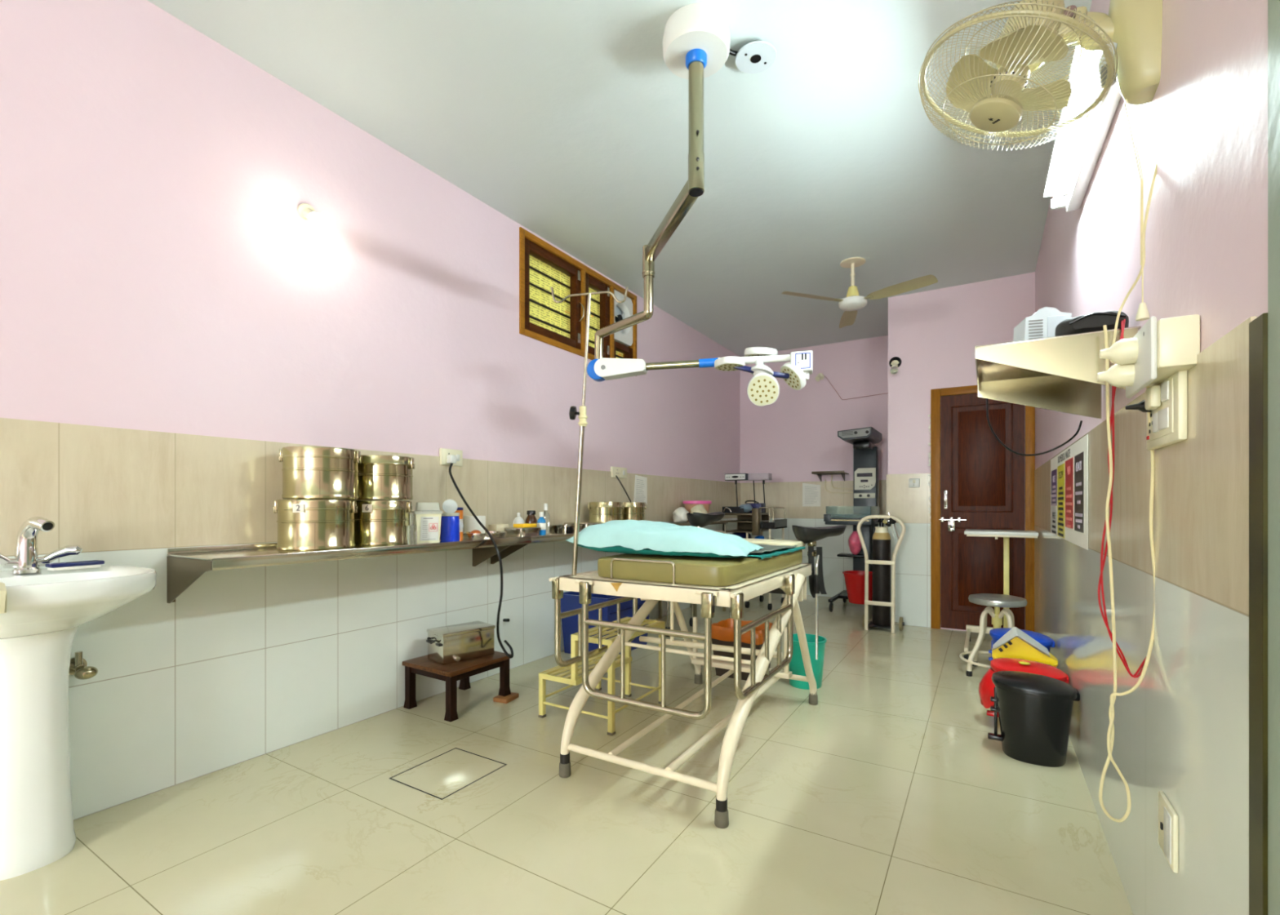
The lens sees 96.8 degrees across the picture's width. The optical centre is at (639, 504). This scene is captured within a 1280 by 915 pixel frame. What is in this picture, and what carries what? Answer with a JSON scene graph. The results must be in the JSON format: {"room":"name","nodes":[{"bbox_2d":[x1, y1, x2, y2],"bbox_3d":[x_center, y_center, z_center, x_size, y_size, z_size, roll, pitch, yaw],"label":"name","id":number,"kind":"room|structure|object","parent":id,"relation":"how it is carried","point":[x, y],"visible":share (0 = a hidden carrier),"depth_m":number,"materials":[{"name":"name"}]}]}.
{"room":"hospital delivery room","nodes":[
{"label":"hospital delivery room","id":0,"kind":"room"},
{"bbox_2d":[0,0,740,820],"bbox_3d":[-1.600,-0.380,2.412,0.212,2.800,10.853,0,0,31],"label":"wall","id":1,"kind":"structure","parent":0,"point":[172,322],"depth_m":2.27,"materials":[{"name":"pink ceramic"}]},
{"bbox_2d":[69,651,97,679],"bbox_3d":[-1.786,0.512,1.816,0.100,0.085,0.057,0,0,24],"label":"angle valve","id":2,"kind":"object","parent":1,"relation":"attached to","point":[78,668],"visible":0.98,"depth_m":1.80,"materials":[{"name":"metal"}]},
{"bbox_2d":[297,203,329,231],"bbox_3d":[-1.394,-1.229,2.429,0.181,0.149,0.070,0,0,35],"label":"bulb","id":3,"kind":"object","parent":1,"relation":"attached to","point":[319,222],"visible":1,"depth_m":2.40,"materials":[{"name":"white glass"}]},
{"bbox_2d":[166,533,530,603],"bbox_3d":[-1.154,0.256,2.599,0.356,0.195,1.520,0,0,31],"label":"wall shelf","id":4,"kind":"object","parent":1,"relation":"attached to","point":[182,572],"visible":0.74,"depth_m":2.13,"materials":[{"name":"silver metal"}]},
{"bbox_2d":[272,499,357,551],"bbox_3d":[-1.325,0.078,2.331,0.283,0.200,0.283,0,0,31],"label":"drum","id":5,"kind":"object","parent":4,"relation":"on","point":[303,525],"visible":1,"depth_m":2.21,"materials":[{"name":"metal"}]},
{"bbox_2d":[278,445,361,499],"bbox_3d":[-1.311,-0.127,2.340,0.281,0.207,0.281,0,0,31],"label":"drum","id":6,"kind":"object","parent":5,"relation":"on","point":[308,473],"visible":1,"depth_m":2.23,"materials":[{"name":"metal"}]},
{"bbox_2d":[354,500,412,546],"bbox_3d":[-1.177,0.079,2.574,0.255,0.198,0.255,0,0,31],"label":"drum","id":7,"kind":"object","parent":4,"relation":"on","point":[377,522],"visible":0.78,"depth_m":2.46,"materials":[{"name":"metal"}]},
{"bbox_2d":[353,454,414,500],"bbox_3d":[-1.165,-0.119,2.575,0.255,0.197,0.255,0,0,31],"label":"drum","id":8,"kind":"object","parent":7,"relation":"on","point":[380,477],"visible":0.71,"depth_m":2.47,"materials":[{"name":"metal"}]},
{"bbox_2d":[407,514,417,544],"bbox_3d":[-1.029,0.111,2.566,0.040,0.135,0.040,0,0,31],"label":"glass bottle","id":9,"kind":"object","parent":4,"relation":"on","point":[411,528],"visible":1,"depth_m":2.55,"materials":[{"name":"clear glass"}]},
{"bbox_2d":[412,502,442,542],"bbox_3d":[-1.011,0.084,2.702,0.124,0.188,0.110,0,0,-27],"label":"sharps container","id":10,"kind":"object","parent":4,"relation":"on","point":[428,516],"visible":0.99,"depth_m":2.66,"materials":[{"name":"beige plastic"}]},
{"bbox_2d":[440,499,459,541],"bbox_3d":[-0.939,0.076,2.810,0.092,0.204,0.092,0,0,31],"label":"bottle","id":11,"kind":"object","parent":4,"relation":"on","point":[450,520],"visible":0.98,"depth_m":2.78,"materials":[{"name":"plastic"}]},
{"bbox_2d":[440,512,459,541],"bbox_3d":[-0.939,0.109,2.810,0.092,0.138,0.092,0,0,31],"label":"jar","id":12,"kind":"object","parent":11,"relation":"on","point":[450,522],"depth_m":2.77,"materials":[{"name":"plastic"}]},
{"bbox_2d":[464,515,485,533],"bbox_3d":[-0.919,0.119,3.161,0.114,0.117,0.114,0,0,31],"label":"roll","id":13,"kind":"object","parent":4,"relation":"on","point":[471,524],"visible":0.62,"depth_m":3.11,"materials":[{"name":"white paper"}]},
{"bbox_2d":[462,531,507,539],"bbox_3d":[-0.834,0.163,3.050,0.216,0.030,0.267,0,0,31],"label":"tray","id":14,"kind":"object","parent":4,"relation":"on","point":[495,535],"visible":0.81,"depth_m":2.95,"materials":[{"name":"silver metal"}]},
{"bbox_2d":[439,448,462,466],"bbox_3d":[-1.036,-0.260,3.124,0.029,0.090,0.145,0,0,31],"label":"wall socket","id":15,"kind":"object","parent":1,"relation":"attached to","point":[443,452],"visible":0.8,"depth_m":3.11,"materials":[{"name":"beige plastic"}]},
{"bbox_2d":[446,454,513,657],"bbox_3d":[-0.853,0.261,3.003,0.424,1.061,0.116,0,0,31],"label":"lead","id":16,"kind":"object","parent":1,"relation":"hanging from","point":[451,459],"visible":1,"depth_m":2.92,"materials":[{"name":"black plastic"}]},
{"bbox_2d":[490,529,573,564],"bbox_3d":[-0.242,0.256,4.093,0.356,0.195,1.973,0,0,31],"label":"wall shelf","id":17,"kind":"object","parent":1,"relation":"attached to","point":[551,537],"visible":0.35,"depth_m":3.31,"materials":[{"name":"silver metal"}]},
{"bbox_2d":[503,526,541,536],"bbox_3d":[-0.676,0.153,3.270,0.157,0.049,0.178,0,0,31],"label":"tray","id":18,"kind":"object","parent":17,"relation":"on","point":[512,531],"visible":0.89,"depth_m":3.20,"materials":[{"name":"silver metal"}]},
{"bbox_2d":[537,511,546,534],"bbox_3d":[-0.585,0.111,3.373,0.053,0.135,0.053,0,0,31],"label":"bottle","id":19,"kind":"object","parent":17,"relation":"on","point":[541,522],"visible":0.94,"depth_m":3.35,"materials":[{"name":"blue plastic"}]},
{"bbox_2d":[549,524,582,533],"bbox_3d":[-0.474,0.154,3.639,0.165,0.048,0.185,0,0,31],"label":"tray","id":20,"kind":"object","parent":17,"relation":"on","point":[553,528],"visible":0.8,"depth_m":3.58,"materials":[{"name":"silver metal"}]},
{"bbox_2d":[586,502,624,522],"bbox_3d":[-0.250,0.078,4.123,0.247,0.200,0.247,0,0,31],"label":"drum","id":21,"kind":"object","parent":17,"relation":"on","point":[602,512],"visible":0.79,"depth_m":4.02,"materials":[{"name":"metal"}]},
{"bbox_2d":[622,502,646,520],"bbox_3d":[-0.073,0.079,4.413,0.227,0.198,0.227,0,0,31],"label":"drum","id":22,"kind":"object","parent":17,"relation":"on","point":[632,510],"visible":0.55,"depth_m":4.31,"materials":[{"name":"metal"}]},
{"bbox_2d":[519,226,636,376],"bbox_3d":[-0.439,-1.423,4.223,0.169,0.675,1.405,0,0,31],"label":"window","id":23,"kind":"structure","parent":1,"relation":"in","point":[543,267],"depth_m":4.07,"materials":[{"name":"brown wood"}]},
{"bbox_2d":[613,289,632,346],"bbox_3d":[-0.181,-1.522,4.664,0.100,0.393,0.301,0,0,31],"label":"exhaust fan","id":24,"kind":"object","parent":23,"relation":"attached to","point":[623,310],"visible":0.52,"depth_m":4.68,"materials":[{"name":"white plastic"}]},
{"bbox_2d":[610,466,626,478],"bbox_3d":[-0.180,-0.256,4.529,0.029,0.085,0.223,0,0,31],"label":"wall socket","id":25,"kind":"object","parent":1,"relation":"attached to","point":[621,473],"visible":0.99,"depth_m":4.52,"materials":[{"name":"beige plastic"}]},
{"bbox_2d":[633,475,647,504],"bbox_3d":[0.004,-0.125,4.835,0.004,0.250,0.220,0,0,31],"label":"notice sheet","id":26,"kind":"object","parent":1,"relation":"attached to","point":[641,482],"visible":0.99,"depth_m":4.83,"materials":[{"name":"white paper"}]},
{"bbox_2d":[0,592,1133,914],"bbox_3d":[-0.305,1.070,1.623,3.246,0.100,10.853,0,0,31],"label":"floor","id":27,"kind":"structure","parent":0,"point":[891,793],"depth_m":1.88,"materials":[{"name":"tile"}]},
{"bbox_2d":[0,516,156,880],"bbox_3d":[-1.684,0.527,1.578,0.519,0.986,0.500,0,0,31],"label":"washbasin","id":28,"kind":"object","parent":27,"relation":"on","point":[46,609],"visible":0.99,"depth_m":1.59,"materials":[{"name":"white ceramic"}]},
{"bbox_2d":[0,582,7,613],"bbox_3d":[-1.608,0.214,1.336,0.185,0.086,0.133,0,0,31],"label":"hand towel","id":29,"kind":"object","parent":28,"relation":"hanging from","point":[3,602],"visible":1,"depth_m":1.34,"materials":[{"name":"beige fabric"}]},
{"bbox_2d":[0,516,82,573],"bbox_3d":[-1.800,0.118,1.674,0.113,0.168,0.223,0,0,31],"label":"tap","id":30,"kind":"object","parent":28,"relation":"on","point":[26,560],"depth_m":1.67,"materials":[{"name":"silver metal"}]},
{"bbox_2d":[44,560,104,570],"bbox_3d":[-1.742,0.187,1.753,0.045,0.021,0.125,0,0,26],"label":"scrub brush","id":31,"kind":"object","parent":28,"relation":"on","point":[93,563],"visible":1,"depth_m":1.74,"materials":[{"name":"blue plastic"}]},
{"bbox_2d":[0,564,156,639],"bbox_3d":[-1.682,0.281,1.576,0.514,0.167,0.500,0,0,31],"label":"basin","id":32,"kind":"object","parent":28,"relation":"in","point":[42,603],"depth_m":1.53,"materials":[{"name":"white ceramic"}]},
{"bbox_2d":[388,747,506,799],"bbox_3d":[-0.728,1.020,2.172,0.294,0.001,0.313,0,0,31],"label":"trim","id":33,"kind":"structure","parent":27,"relation":"on","point":[455,748],"depth_m":2.13,"materials":[{"name":"rubber"}]},
{"bbox_2d":[402,650,511,722],"bbox_3d":[-0.934,0.903,2.924,0.378,0.233,0.407,0,0,31],"label":"wooden stool","id":34,"kind":"object","parent":27,"relation":"on","point":[451,673],"visible":0.73,"depth_m":2.83,"materials":[{"name":"brown wood"}]},
{"bbox_2d":[426,621,495,665],"bbox_3d":[-0.924,0.709,2.920,0.190,0.152,0.315,0,0,44],"label":"box","id":35,"kind":"object","parent":34,"relation":"on","point":[446,645],"visible":1,"depth_m":2.87,"materials":[{"name":"silver metal"}]},
{"bbox_2d":[493,692,519,703],"bbox_3d":[-0.701,1.009,2.974,0.085,0.022,0.110,0,0,23],"label":"wooden block","id":36,"kind":"object","parent":27,"relation":"on","point":[500,699],"visible":0.8,"depth_m":2.94,"materials":[{"name":"brown wood"}]},
{"bbox_2d":[537,617,665,736],"bbox_3d":[-0.179,0.810,2.823,0.429,0.420,0.489,0,0,31],"label":"step stool","id":37,"kind":"object","parent":27,"relation":"on","point":[549,674],"visible":0.76,"depth_m":2.72,"materials":[{"name":"yellow metal"}]},
{"bbox_2d":[560,591,649,657],"bbox_3d":[-0.235,0.815,4.032,0.420,0.410,0.588,0,0,31],"label":"crate","id":38,"kind":"object","parent":27,"relation":"on","point":[570,601],"visible":0.34,"depth_m":3.85,"materials":[{"name":"plastic"}]},
{"bbox_2d":[548,557,817,828],"bbox_3d":[0.276,0.611,2.540,0.798,0.818,1.311,0,0,31],"label":"frame","id":39,"kind":"object","parent":27,"relation":"on","point":[791,582],"visible":0.91,"depth_m":2.13,"materials":[{"name":"beige metal"}]},
{"bbox_2d":[551,287,628,575],"bbox_3d":[-0.202,-0.292,2.265,0.305,1.152,0.055,0,0,9],"label":"pole","id":40,"kind":"object","parent":39,"relation":"attached to","point":[573,412],"visible":1,"depth_m":2.27,"materials":[{"name":"metal"}]},
{"bbox_2d":[597,549,802,586],"bbox_3d":[0.311,0.246,2.504,0.573,0.076,1.000,0,0,31],"label":"mattress","id":41,"kind":"object","parent":39,"relation":"on","point":[689,570],"visible":0.66,"depth_m":2.10,"materials":[{"name":"beige leather"}]},
{"bbox_2d":[565,520,763,557],"bbox_3d":[0.117,0.130,2.371,0.730,0.132,0.430,0,0,20],"label":"pillow","id":42,"kind":"object","parent":41,"relation":"on","point":[646,537],"visible":0.98,"depth_m":2.22,"materials":[{"name":"green fabric"}]},
{"bbox_2d":[746,546,804,559],"bbox_3d":[0.403,0.206,2.601,0.543,0.018,0.639,0,0,31],"label":"sheet","id":43,"kind":"object","parent":41,"relation":"on","point":[775,553],"visible":0.06,"depth_m":2.40,"materials":[{"name":"teal fabric"}]},
{"bbox_2d":[749,544,798,553],"bbox_3d":[0.413,0.192,2.575,0.464,0.014,0.536,0,0,31],"label":"sheet","id":44,"kind":"object","parent":43,"relation":"on","point":[766,548],"visible":0.22,"depth_m":2.52,"materials":[{"name":"grey fabric"}]},
{"bbox_2d":[744,538,805,547],"bbox_3d":[0.545,0.193,2.877,0.535,0.031,0.240,0,0,31],"label":"seat pad","id":45,"kind":"object","parent":43,"relation":"on","point":[756,541],"visible":0.34,"depth_m":2.73,"materials":[{"name":"white fabric"}]},
{"bbox_2d":[691,617,791,679],"bbox_3d":[0.526,0.745,2.994,0.540,0.250,0.060,0,0,31],"label":"shelf","id":46,"kind":"object","parent":39,"relation":"attached to","point":[785,673],"depth_m":3.00,"materials":[{"name":"beige metal"}]},
{"bbox_2d":[791,524,846,659],"bbox_3d":[0.885,0.425,2.805,0.260,0.650,0.135,0,0,-2],"label":"support","id":47,"kind":"object","parent":39,"relation":"attached to","point":[809,535],"visible":0.98,"depth_m":2.76,"materials":[{"name":"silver metal"}]},
{"bbox_2d":[658,521,728,618],"bbox_3d":[0.495,0.590,5.262,0.395,0.860,0.700,0,0,31],"label":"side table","id":48,"kind":"object","parent":27,"relation":"on","point":[679,523],"visible":0.27,"depth_m":5.07,"materials":[{"name":"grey metal"}]},
{"bbox_2d":[672,506,688,521],"bbox_3d":[0.373,0.089,5.166,0.136,0.135,0.154,0,0,-28],"label":"bag","id":49,"kind":"object","parent":48,"relation":"on","point":[679,514],"visible":0.98,"depth_m":5.11,"materials":[{"name":"white plastic"}]},
{"bbox_2d":[682,500,711,521],"bbox_3d":[0.548,0.060,5.440,0.276,0.198,0.276,0,0,31],"label":"bucket","id":50,"kind":"object","parent":48,"relation":"on","point":[688,504],"visible":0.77,"depth_m":5.34,"materials":[{"name":"pink plastic"}]},
{"bbox_2d":[686,511,724,528],"bbox_3d":[0.372,0.180,3.212,0.136,0.280,0.262,0,0,42],"label":"bowl","id":51,"kind":"object","parent":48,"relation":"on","point":[695,519],"visible":0.66,"depth_m":3.13,"materials":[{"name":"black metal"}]},
{"bbox_2d":[665,530,731,636],"bbox_3d":[0.472,0.595,4.485,0.384,0.850,0.506,0,0,31],"label":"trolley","id":52,"kind":"object","parent":27,"relation":"on","point":[691,622],"visible":0.09,"depth_m":4.58,"materials":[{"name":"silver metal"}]},
{"bbox_2d":[711,617,773,680],"bbox_3d":[0.620,0.867,3.417,0.332,0.307,0.278,0,0,31],"label":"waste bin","id":53,"kind":"object","parent":27,"relation":"on","point":[722,632],"visible":0.51,"depth_m":3.34,"materials":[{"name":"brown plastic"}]},
{"bbox_2d":[720,506,786,610],"bbox_3d":[1.164,0.522,5.793,0.555,0.996,0.503,0,0,31],"label":"trolley","id":54,"kind":"object","parent":27,"relation":"on","point":[755,522],"visible":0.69,"depth_m":5.61,"materials":[{"name":"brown metal"}]},
{"bbox_2d":[724,473,748,506],"bbox_3d":[1.018,-0.121,5.964,0.233,0.408,0.116,0,0,31],"label":"lamp","id":55,"kind":"object","parent":54,"relation":"on","point":[728,477],"visible":0.98,"depth_m":5.93,"materials":[{"name":"white plastic"}]},
{"bbox_2d":[720,512,768,533],"bbox_3d":[1.081,0.180,5.853,0.350,0.190,0.480,0,0,31],"label":"shelf","id":56,"kind":"object","parent":54,"relation":"attached to","point":[745,522],"depth_m":5.91,"materials":[{"name":"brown metal"}]},
{"bbox_2d":[747,472,771,512],"bbox_3d":[1.244,-0.121,5.922,0.233,0.408,0.113,0,0,31],"label":"lamp","id":57,"kind":"object","parent":54,"relation":"on","point":[752,477],"visible":0.97,"depth_m":5.89,"materials":[{"name":"plastic"}]},
{"bbox_2d":[760,519,786,528],"bbox_3d":[1.343,0.190,5.693,0.145,0.090,0.400,0,0,31],"label":"tray","id":58,"kind":"object","parent":54,"relation":"on","point":[778,523],"depth_m":5.55,"materials":[{"name":"silver metal"}]},
{"bbox_2d":[789,633,826,689],"bbox_3d":[0.937,0.887,3.217,0.229,0.265,0.229,0,0,31],"label":"bucket","id":59,"kind":"object","parent":27,"relation":"on","point":[796,664],"visible":0.59,"depth_m":3.14,"materials":[{"name":"teal plastic"}]},
{"bbox_2d":[823,426,881,612],"bbox_3d":[2.133,0.152,5.563,0.510,1.735,0.692,0,0,31],"label":"infant warmer","id":60,"kind":"object","parent":27,"relation":"on","point":[865,454],"visible":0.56,"depth_m":5.54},
{"bbox_2d":[836,552,864,557],"bbox_3d":[2.067,0.492,5.521,0.260,0.025,0.180,0,0,31],"label":"tray","id":61,"kind":"object","parent":60,"relation":"on","point":[860,554],"depth_m":5.46,"materials":[{"name":"black plastic"}]},
{"bbox_2d":[848,531,862,555],"bbox_3d":[2.060,0.366,5.441,0.123,0.229,0.136,0,0,11],"label":"bag","id":62,"kind":"object","parent":60,"relation":"on","point":[854,542],"visible":0.88,"depth_m":5.39,"materials":[{"name":"pink plastic"}]},
{"bbox_2d":[837,426,881,444],"bbox_3d":[2.151,-0.660,5.543,0.300,0.110,0.635,0,0,31],"label":"hood","id":63,"kind":"object","parent":60,"relation":"attached to","point":[868,435],"depth_m":5.32,"materials":[{"name":"black"}]},
{"bbox_2d":[842,570,872,604],"bbox_3d":[2.012,0.756,5.191,0.307,0.275,0.307,0,0,31],"label":"bucket","id":64,"kind":"object","parent":27,"relation":"on","point":[854,580],"visible":0.74,"depth_m":5.10,"materials":[{"name":"red plastic"}]},
{"bbox_2d":[857,515,906,633],"bbox_3d":[1.977,0.552,4.645,0.369,0.938,0.209,0,0,31],"label":"trolley","id":65,"kind":"object","parent":27,"relation":"on","point":[865,616],"visible":1,"depth_m":4.58,"materials":[{"name":"beige metal"}]},
{"bbox_2d":[872,511,898,626],"bbox_3d":[1.991,0.522,4.633,0.141,0.922,0.204,0,0,-14],"label":"cylinder","id":66,"kind":"object","parent":65,"relation":"on","point":[881,537],"visible":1,"depth_m":4.61,"materials":[{"name":"black paint"}]},
{"bbox_2d":[959,593,1026,676],"bbox_3d":[2.145,0.786,3.412,0.397,0.468,0.397,0,0,31],"label":"round stool","id":67,"kind":"object","parent":27,"relation":"on","point":[997,601],"visible":0.72,"depth_m":3.38,"materials":[{"name":"grey metal"}]},
{"bbox_2d":[964,528,1038,659],"bbox_3d":[2.476,0.604,3.901,0.435,0.832,0.800,0,0,31],"label":"stand","id":68,"kind":"object","parent":27,"relation":"on","point":[1006,534],"visible":0.56,"depth_m":4.07,"materials":[{"name":"white metal"}]},
{"bbox_2d":[964,528,1038,539],"bbox_3d":[2.588,0.214,4.085,0.435,0.052,0.370,0,0,31],"label":"tray","id":69,"kind":"object","parent":68,"relation":"on","point":[1006,534],"depth_m":3.95,"materials":[{"name":"white metal"}]},
{"bbox_2d":[988,627,1054,660],"bbox_3d":[2.058,0.851,3.079,0.306,0.337,0.257,0,0,31],"label":"pedal bin","id":70,"kind":"object","parent":27,"relation":"on","point":[996,634],"visible":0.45,"depth_m":3.05,"materials":[{"name":"blue plastic"}]},
{"bbox_2d":[978,657,1069,717],"bbox_3d":[1.734,0.863,2.579,0.339,0.314,0.266,0,0,31],"label":"pedal bin","id":71,"kind":"object","parent":27,"relation":"on","point":[986,687],"visible":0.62,"depth_m":2.56,"materials":[{"name":"red plastic"}]},
{"bbox_2d":[991,626,1057,667],"bbox_3d":[1.910,0.826,2.824,0.272,0.388,0.252,0,0,31],"label":"pedal bin","id":72,"kind":"object","parent":27,"relation":"on","point":[1015,643],"visible":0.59,"depth_m":2.77,"materials":[{"name":"yellow plastic"}]},
{"bbox_2d":[987,671,1079,767],"bbox_3d":[1.593,0.859,2.308,0.306,0.322,0.257,0,0,31],"label":"pedal bin","id":73,"kind":"object","parent":27,"relation":"on","point":[1035,710],"visible":1,"depth_m":2.23,"materials":[{"name":"black plastic"}]},
{"bbox_2d":[147,0,1092,356],"bbox_3d":[-0.305,-1.830,1.623,3.246,0.100,10.853,0,0,31],"label":"ceiling","id":74,"kind":"structure","parent":0,"point":[568,119],"depth_m":2.72,"materials":[{"name":"white paint"}]},
{"bbox_2d":[586,2,813,406],"bbox_3d":[0.382,-1.134,2.708,0.998,1.291,1.195,0,0,-22],"label":"light","id":75,"kind":"object","parent":74,"relation":"attached to","point":[696,37],"visible":1,"depth_m":2.39,"materials":[{"name":"white plastic"}]},
{"bbox_2d":[728,40,776,73],"bbox_3d":[0.433,-1.765,2.208,0.160,0.030,0.221,0,0,44],"label":"ceiling plate","id":76,"kind":"object","parent":74,"relation":"attached to","point":[756,56],"visible":0.82,"depth_m":2.22,"materials":[{"name":"grey plastic"}]},
{"bbox_2d":[781,257,937,328],"bbox_3d":[1.656,-1.608,4.169,0.969,0.344,1.054,0,0,31],"label":"ceiling fan","id":77,"kind":"object","parent":74,"relation":"hanging from","point":[853,302],"visible":1,"depth_m":4.09,"materials":[{"name":"beige metal"}]},
{"bbox_2d":[739,335,888,597],"bbox_3d":[1.936,-0.380,6.488,2.006,2.800,0.212,0,0,31],"label":"wall","id":78,"kind":"structure","parent":0,"point":[793,437],"depth_m":6.33,"materials":[{"name":"pink paint"}]},
{"bbox_2d":[802,483,820,506],"bbox_3d":[1.923,-0.113,6.370,0.200,0.265,0.004,0,0,31],"label":"notice sheet","id":79,"kind":"object","parent":78,"relation":"attached to","point":[811,492],"visible":1,"depth_m":6.37,"materials":[{"name":"white paper"}]},
{"bbox_2d":[811,471,848,481],"bbox_3d":[2.063,-0.304,6.158,0.340,0.108,0.238,0,0,31],"label":"wall shelf","id":80,"kind":"object","parent":78,"relation":"attached to","point":[820,473],"visible":1,"depth_m":6.11,"materials":[{"name":"brown wood"}]},
{"bbox_2d":[886,271,1035,631],"bbox_3d":[3.011,-0.380,5.145,1.252,2.800,1.385,0,0,31],"label":"wall","id":81,"kind":"structure","parent":0,"point":[935,334],"depth_m":4.74,"materials":[{"name":"paint"}]},
{"bbox_2d":[888,356,901,374],"bbox_3d":[2.155,-1.181,4.811,0.100,0.168,0.142,0,0,31],"label":"bulb","id":82,"kind":"object","parent":81,"relation":"attached to","point":[895,362],"visible":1,"depth_m":4.82,"materials":[{"name":"beige plastic"}]},
{"bbox_2d":[928,385,1035,631],"bbox_3d":[2.694,0.034,4.513,0.731,1.972,0.053,0,0,31],"label":"door","id":83,"kind":"structure","parent":81,"relation":"in","point":[976,482],"depth_m":4.53,"materials":[{"name":"brown wood"}]},
{"bbox_2d":[1034,0,1267,914],"bbox_3d":[0.636,-0.380,0.245,0.206,2.800,9.481,0,0,31],"label":"wall","id":84,"kind":"structure","parent":0,"point":[1182,734],"depth_m":1.10,"materials":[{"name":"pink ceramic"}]},
{"bbox_2d":[918,0,1162,320],"bbox_3d":[0.910,-0.822,1.330,0.466,0.817,0.409,0,0,31],"label":"wall fan","id":85,"kind":"object","parent":84,"relation":"attached to","point":[1034,33],"visible":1,"depth_m":1.28,"materials":[{"name":"beige plastic"}]},
{"bbox_2d":[975,325,1141,418],"bbox_3d":[1.190,-0.352,1.671,0.343,0.160,0.510,0,0,31],"label":"wall shelf","id":86,"kind":"object","parent":84,"relation":"attached to","point":[1055,373],"visible":0.97,"depth_m":1.54,"materials":[{"name":"silver metal"}]},
{"bbox_2d":[986,398,1082,456],"bbox_3d":[1.292,-0.263,1.870,0.262,0.205,0.014,0,0,40],"label":"lead","id":87,"kind":"object","parent":86,"relation":"hanging from","point":[987,399],"visible":1,"depth_m":1.89,"materials":[{"name":"black plastic"}]},
{"bbox_2d":[1013,306,1071,342],"bbox_3d":[1.155,-0.492,1.636,0.114,0.124,0.104,0,0,17],"label":"nebuliser","id":88,"kind":"object","parent":86,"relation":"on","point":[1043,323],"visible":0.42,"depth_m":1.59,"materials":[{"name":"grey plastic"}]},
{"bbox_2d":[1028,319,1043,339],"bbox_3d":[1.113,-0.484,1.597,0.034,0.071,0.003,0,0,17],"label":"grille","id":89,"kind":"object","parent":88,"relation":"attached to","point":[1035,326],"depth_m":1.60,"materials":[{"name":"grey plastic"}]},
{"bbox_2d":[1054,311,1128,336],"bbox_3d":[1.172,-0.459,1.477,0.150,0.057,0.158,0,0,31],"label":"pouch","id":90,"kind":"object","parent":86,"relation":"on","point":[1094,322],"visible":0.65,"depth_m":1.42,"materials":[{"name":"fabric"}]},
{"bbox_2d":[1097,319,1146,678],"bbox_3d":[1.122,-0.032,1.296,0.103,0.850,0.238,0,0,12],"label":"lead","id":91,"kind":"object","parent":86,"relation":"hanging from","point":[1122,322],"visible":0.46,"depth_m":1.34,"materials":[{"name":"plastic"}]},
{"bbox_2d":[1098,324,1155,822],"bbox_3d":[1.088,0.149,1.265,0.078,1.157,0.200,0,0,3],"label":"lead","id":92,"kind":"object","parent":86,"relation":"hanging from","point":[1110,732],"visible":0.95,"depth_m":1.30,"materials":[{"name":"beige plastic"}]},
{"bbox_2d":[1050,434,1088,550],"bbox_3d":[1.954,-0.045,2.612,0.003,0.414,1.365,0,0,31],"label":"poster","id":93,"kind":"object","parent":84,"relation":"attached to","point":[1068,468],"visible":1,"depth_m":2.43,"materials":[{"name":"white paper"}]},
{"bbox_2d":[1043,45,1121,211],"bbox_3d":[1.406,-1.171,1.813,0.119,0.149,1.086,0,0,31],"label":"tube light","id":94,"kind":"object","parent":84,"relation":"attached to","point":[1076,153],"visible":0.53,"depth_m":1.83,"materials":[{"name":"white plastic"}]},
{"bbox_2d":[1110,163,1156,364],"bbox_3d":[1.111,-0.685,1.244,0.088,0.768,0.208,0,0,23],"label":"lead","id":95,"kind":"object","parent":84,"relation":"attached to","point":[1155,170],"visible":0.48,"depth_m":1.26,"materials":[{"name":"white plastic"}]},
{"bbox_2d":[1097,314,1199,398],"bbox_3d":[0.978,-0.282,1.111,0.122,0.115,0.225,0,0,31],"label":"box","id":96,"kind":"object","parent":84,"relation":"attached to","point":[1162,348],"visible":0.98,"depth_m":1.03,"materials":[{"name":"beige plastic"}]},
{"bbox_2d":[1124,370,1187,450],"bbox_3d":[1.030,-0.183,1.146,0.058,0.130,0.240,0,0,31],"label":"switchboard","id":97,"kind":"object","parent":84,"relation":"attached to","point":[1166,402],"visible":1,"depth_m":1.09,"materials":[{"name":"beige plastic"}]},
{"bbox_2d":[1157,407,1168,430],"bbox_3d":[1.017,-0.167,1.102,0.006,0.039,0.048,0,0,26],"label":"switch","id":98,"kind":"object","parent":97,"relation":"attached to","point":[1163,414],"depth_m":1.10,"materials":[{"name":"white plastic"}]},
{"bbox_2d":[1160,380,1168,402],"bbox_3d":[1.012,-0.218,1.093,0.006,0.036,0.032,0,0,26],"label":"switch","id":99,"kind":"object","parent":97,"relation":"attached to","point":[1164,386],"depth_m":1.09,"materials":[{"name":"white plastic"}]},
{"bbox_2d":[1158,791,1178,873],"bbox_3d":[1.046,0.646,1.127,0.012,0.112,0.110,0,0,31],"label":"blank plate","id":100,"kind":"object","parent":84,"relation":"attached to","point":[1168,819],"visible":1,"depth_m":1.10,"materials":[{"name":"beige plastic"}]},
{"bbox_2d":[1248,312,1267,914],"bbox_3d":[0.835,0.384,0.765,0.008,1.272,0.048,0,0,31],"label":"trim","id":101,"kind":"structure","parent":84,"relation":"attached to","point":[1258,327],"depth_m":0.76,"materials":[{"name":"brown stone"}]},
{"bbox_2d":[1267,0,1279,914],"bbox_3d":[0.550,-0.380,0.299,0.011,2.800,1.044,0,0,31],"label":"door","id":102,"kind":"structure","parent":84,"relation":"in","point":[1273,6],"depth_m":0.73,"materials":[{"name":"grey paint"}]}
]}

